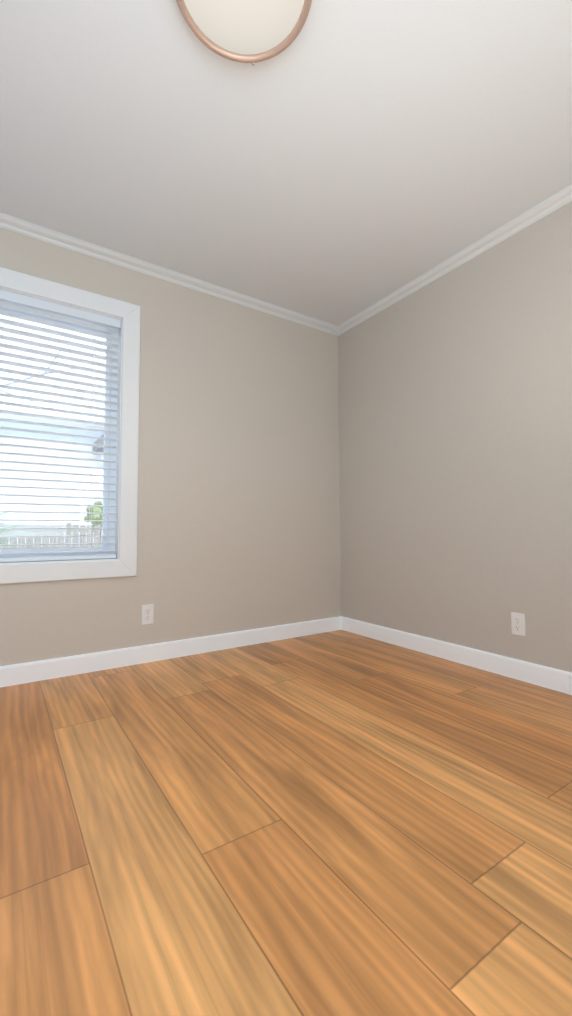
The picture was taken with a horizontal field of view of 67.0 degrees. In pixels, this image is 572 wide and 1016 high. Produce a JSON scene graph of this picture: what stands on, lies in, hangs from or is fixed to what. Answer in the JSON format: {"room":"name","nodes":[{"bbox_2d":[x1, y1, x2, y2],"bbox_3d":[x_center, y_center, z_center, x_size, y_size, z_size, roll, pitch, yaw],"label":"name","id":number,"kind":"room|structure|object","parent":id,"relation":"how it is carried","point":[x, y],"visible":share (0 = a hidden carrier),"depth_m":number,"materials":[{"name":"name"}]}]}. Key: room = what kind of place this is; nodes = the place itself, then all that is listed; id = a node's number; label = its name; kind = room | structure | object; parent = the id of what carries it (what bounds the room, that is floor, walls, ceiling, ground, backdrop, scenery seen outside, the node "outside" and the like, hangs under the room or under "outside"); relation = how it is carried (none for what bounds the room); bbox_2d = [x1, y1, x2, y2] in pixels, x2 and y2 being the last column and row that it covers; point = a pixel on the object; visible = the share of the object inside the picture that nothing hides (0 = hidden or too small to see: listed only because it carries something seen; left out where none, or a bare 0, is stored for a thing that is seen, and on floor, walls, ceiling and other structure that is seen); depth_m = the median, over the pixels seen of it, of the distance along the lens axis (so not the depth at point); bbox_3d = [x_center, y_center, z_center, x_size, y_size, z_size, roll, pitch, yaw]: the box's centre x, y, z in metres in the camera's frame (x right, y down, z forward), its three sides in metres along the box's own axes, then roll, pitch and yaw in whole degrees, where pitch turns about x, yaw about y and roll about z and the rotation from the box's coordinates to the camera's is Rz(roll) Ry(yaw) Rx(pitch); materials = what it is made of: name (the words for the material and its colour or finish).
{"room":"empty bedroom","nodes":[
{"label":"empty bedroom","id":0,"kind":"room"},
{"bbox_2d":[0,228,340,665],"bbox_3d":[-0.969,-0.289,2.610,3.555,2.400,0.150,2,-4,-34],"label":"wall","id":1,"kind":"structure","parent":0,"point":[238,524],"depth_m":2.83,"materials":[{"name":"paint"}]},
{"bbox_2d":[0,267,140,583],"bbox_3d":[-1.607,-0.429,2.180,1.648,1.622,0.170,2,-4,-34],"label":"window","id":2,"kind":"structure","parent":1,"relation":"in","point":[124,564],"depth_m":2.51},
{"bbox_2d":[0,289,120,561],"bbox_3d":[-1.590,-0.432,2.155,1.432,1.409,0.068,2,-4,-34],"label":"window blinds","id":3,"kind":"object","parent":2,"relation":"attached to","point":[32,305],"visible":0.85,"depth_m":2.39,"materials":[{"name":"white plastic"}]},
{"bbox_2d":[141,604,153,624],"bbox_3d":[-0.820,0.631,2.562,0.070,0.114,0.008,2,-4,-34],"label":"electrical outlet","id":4,"kind":"object","parent":1,"relation":"attached to","point":[147,617],"visible":1,"depth_m":2.56,"materials":[{"name":"plastic"}]},
{"bbox_2d":[0,213,335,334],"bbox_3d":[-0.913,-1.466,2.596,3.150,0.052,0.045,2,-4,-34],"label":"crown molding","id":5,"kind":"structure","parent":1,"relation":"attached to","point":[7,222],"depth_m":2.65,"materials":[{"name":"white wood"}]},
{"bbox_2d":[0,616,339,686],"bbox_3d":[-0.913,0.856,2.484,3.210,0.100,0.014,2,-4,-34],"label":"baseboard","id":6,"kind":"structure","parent":1,"relation":"attached to","point":[15,674],"depth_m":2.55,"materials":[{"name":"white wood"}]},
{"bbox_2d":[0,630,571,1015],"bbox_3d":[0.019,0.877,1.068,3.555,0.100,3.700,2,-4,-34],"label":"floor","id":7,"kind":"structure","parent":0,"point":[339,823],"depth_m":1.08,"materials":[{"name":"brown wood"}]},
{"bbox_2d":[0,0,571,325],"bbox_3d":[0.009,-1.630,1.201,3.555,0.120,3.700,2,-4,-34],"label":"ceiling","id":8,"kind":"structure","parent":0,"point":[337,162],"depth_m":1.79,"materials":[{"name":"paint"}]},
{"bbox_2d":[176,0,311,65],"bbox_3d":[-0.126,-1.522,1.262,0.416,0.088,0.416,2,-4,-34],"label":"ceiling light","id":9,"kind":"object","parent":8,"relation":"attached to","point":[248,31],"visible":1,"depth_m":1.34,"materials":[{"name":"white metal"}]},
{"bbox_2d":[338,201,571,672],"bbox_3d":[1.431,-0.327,2.076,0.150,2.400,3.400,2,-4,-34],"label":"wall","id":10,"kind":"structure","parent":0,"point":[455,426],"depth_m":2.50,"materials":[{"name":"paint"}]},
{"bbox_2d":[336,184,571,335],"bbox_3d":[1.346,-1.502,2.084,0.045,0.052,3.400,2,-4,-34],"label":"crown molding","id":11,"kind":"structure","parent":10,"relation":"attached to","point":[551,204],"depth_m":2.51,"materials":[{"name":"white wood"}]},
{"bbox_2d":[340,616,571,694],"bbox_3d":[1.367,0.819,1.969,0.014,0.100,3.400,2,-4,-34],"label":"baseboard","id":12,"kind":"structure","parent":10,"relation":"attached to","point":[509,667],"depth_m":2.44,"materials":[{"name":"white wood"}]},
{"bbox_2d":[511,612,525,636],"bbox_3d":[1.201,0.602,2.236,0.008,0.114,0.070,2,-4,-34],"label":"electrical outlet","id":13,"kind":"object","parent":10,"relation":"attached to","point":[518,623],"visible":1,"depth_m":2.23,"materials":[{"name":"plastic"}]},
{"label":"outside","id":14,"kind":"structure","parent":0,"visible":0},
{"bbox_3d":[-8.543,1.879,15.486,45.000,0.200,29.850,2,-4,-34],"label":"ground","id":15,"kind":"structure","parent":14,"visible":0},
{"bbox_2d":[0,496,53,548],"bbox_3d":[-2.674,0.366,3.270,1.764,1.524,1.787,2,-4,-34],"label":"plant","id":16,"kind":"object","parent":15,"relation":"on","point":[13,531],"depth_m":3.36,"materials":[{"name":"green plant"}]},
{"bbox_2d":[0,331,71,407],"bbox_3d":[-4.422,-0.741,5.648,3.162,3.960,0.232,2,-4,-34],"label":"tree","id":17,"kind":"object","parent":15,"relation":"on","point":[44,373],"depth_m":6.28,"materials":[{"name":"grey plant"}]},
{"bbox_2d":[0,523,101,549],"bbox_3d":[-4.907,0.899,9.777,2.748,1.120,0.260,2,-4,-34],"label":"fence","id":18,"kind":"object","parent":15,"relation":"on","point":[37,540],"depth_m":9.51,"materials":[{"name":"white wood"}]},
{"bbox_2d":[0,407,103,547],"bbox_3d":[-8.291,-0.738,14.327,20.600,4.900,10.900,2,-4,-34],"label":"house","id":19,"kind":"structure","parent":15,"relation":"on","point":[24,499],"depth_m":14.61,"materials":[{"name":"white"}]},
{"bbox_2d":[76,469,102,534],"bbox_3d":[-3.984,0.386,10.457,1.650,2.210,2.700,2,-4,-34],"label":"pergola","id":20,"kind":"object","parent":15,"relation":"on","point":[88,486],"depth_m":10.42,"materials":[{"name":"white wood"}]},
{"bbox_2d":[84,501,102,533],"bbox_3d":[-5.184,0.682,11.958,0.745,1.792,0.911,2,-4,-34],"label":"tree","id":21,"kind":"object","parent":15,"relation":"on","point":[96,509],"depth_m":11.79,"materials":[{"name":"green plant"}]}
]}

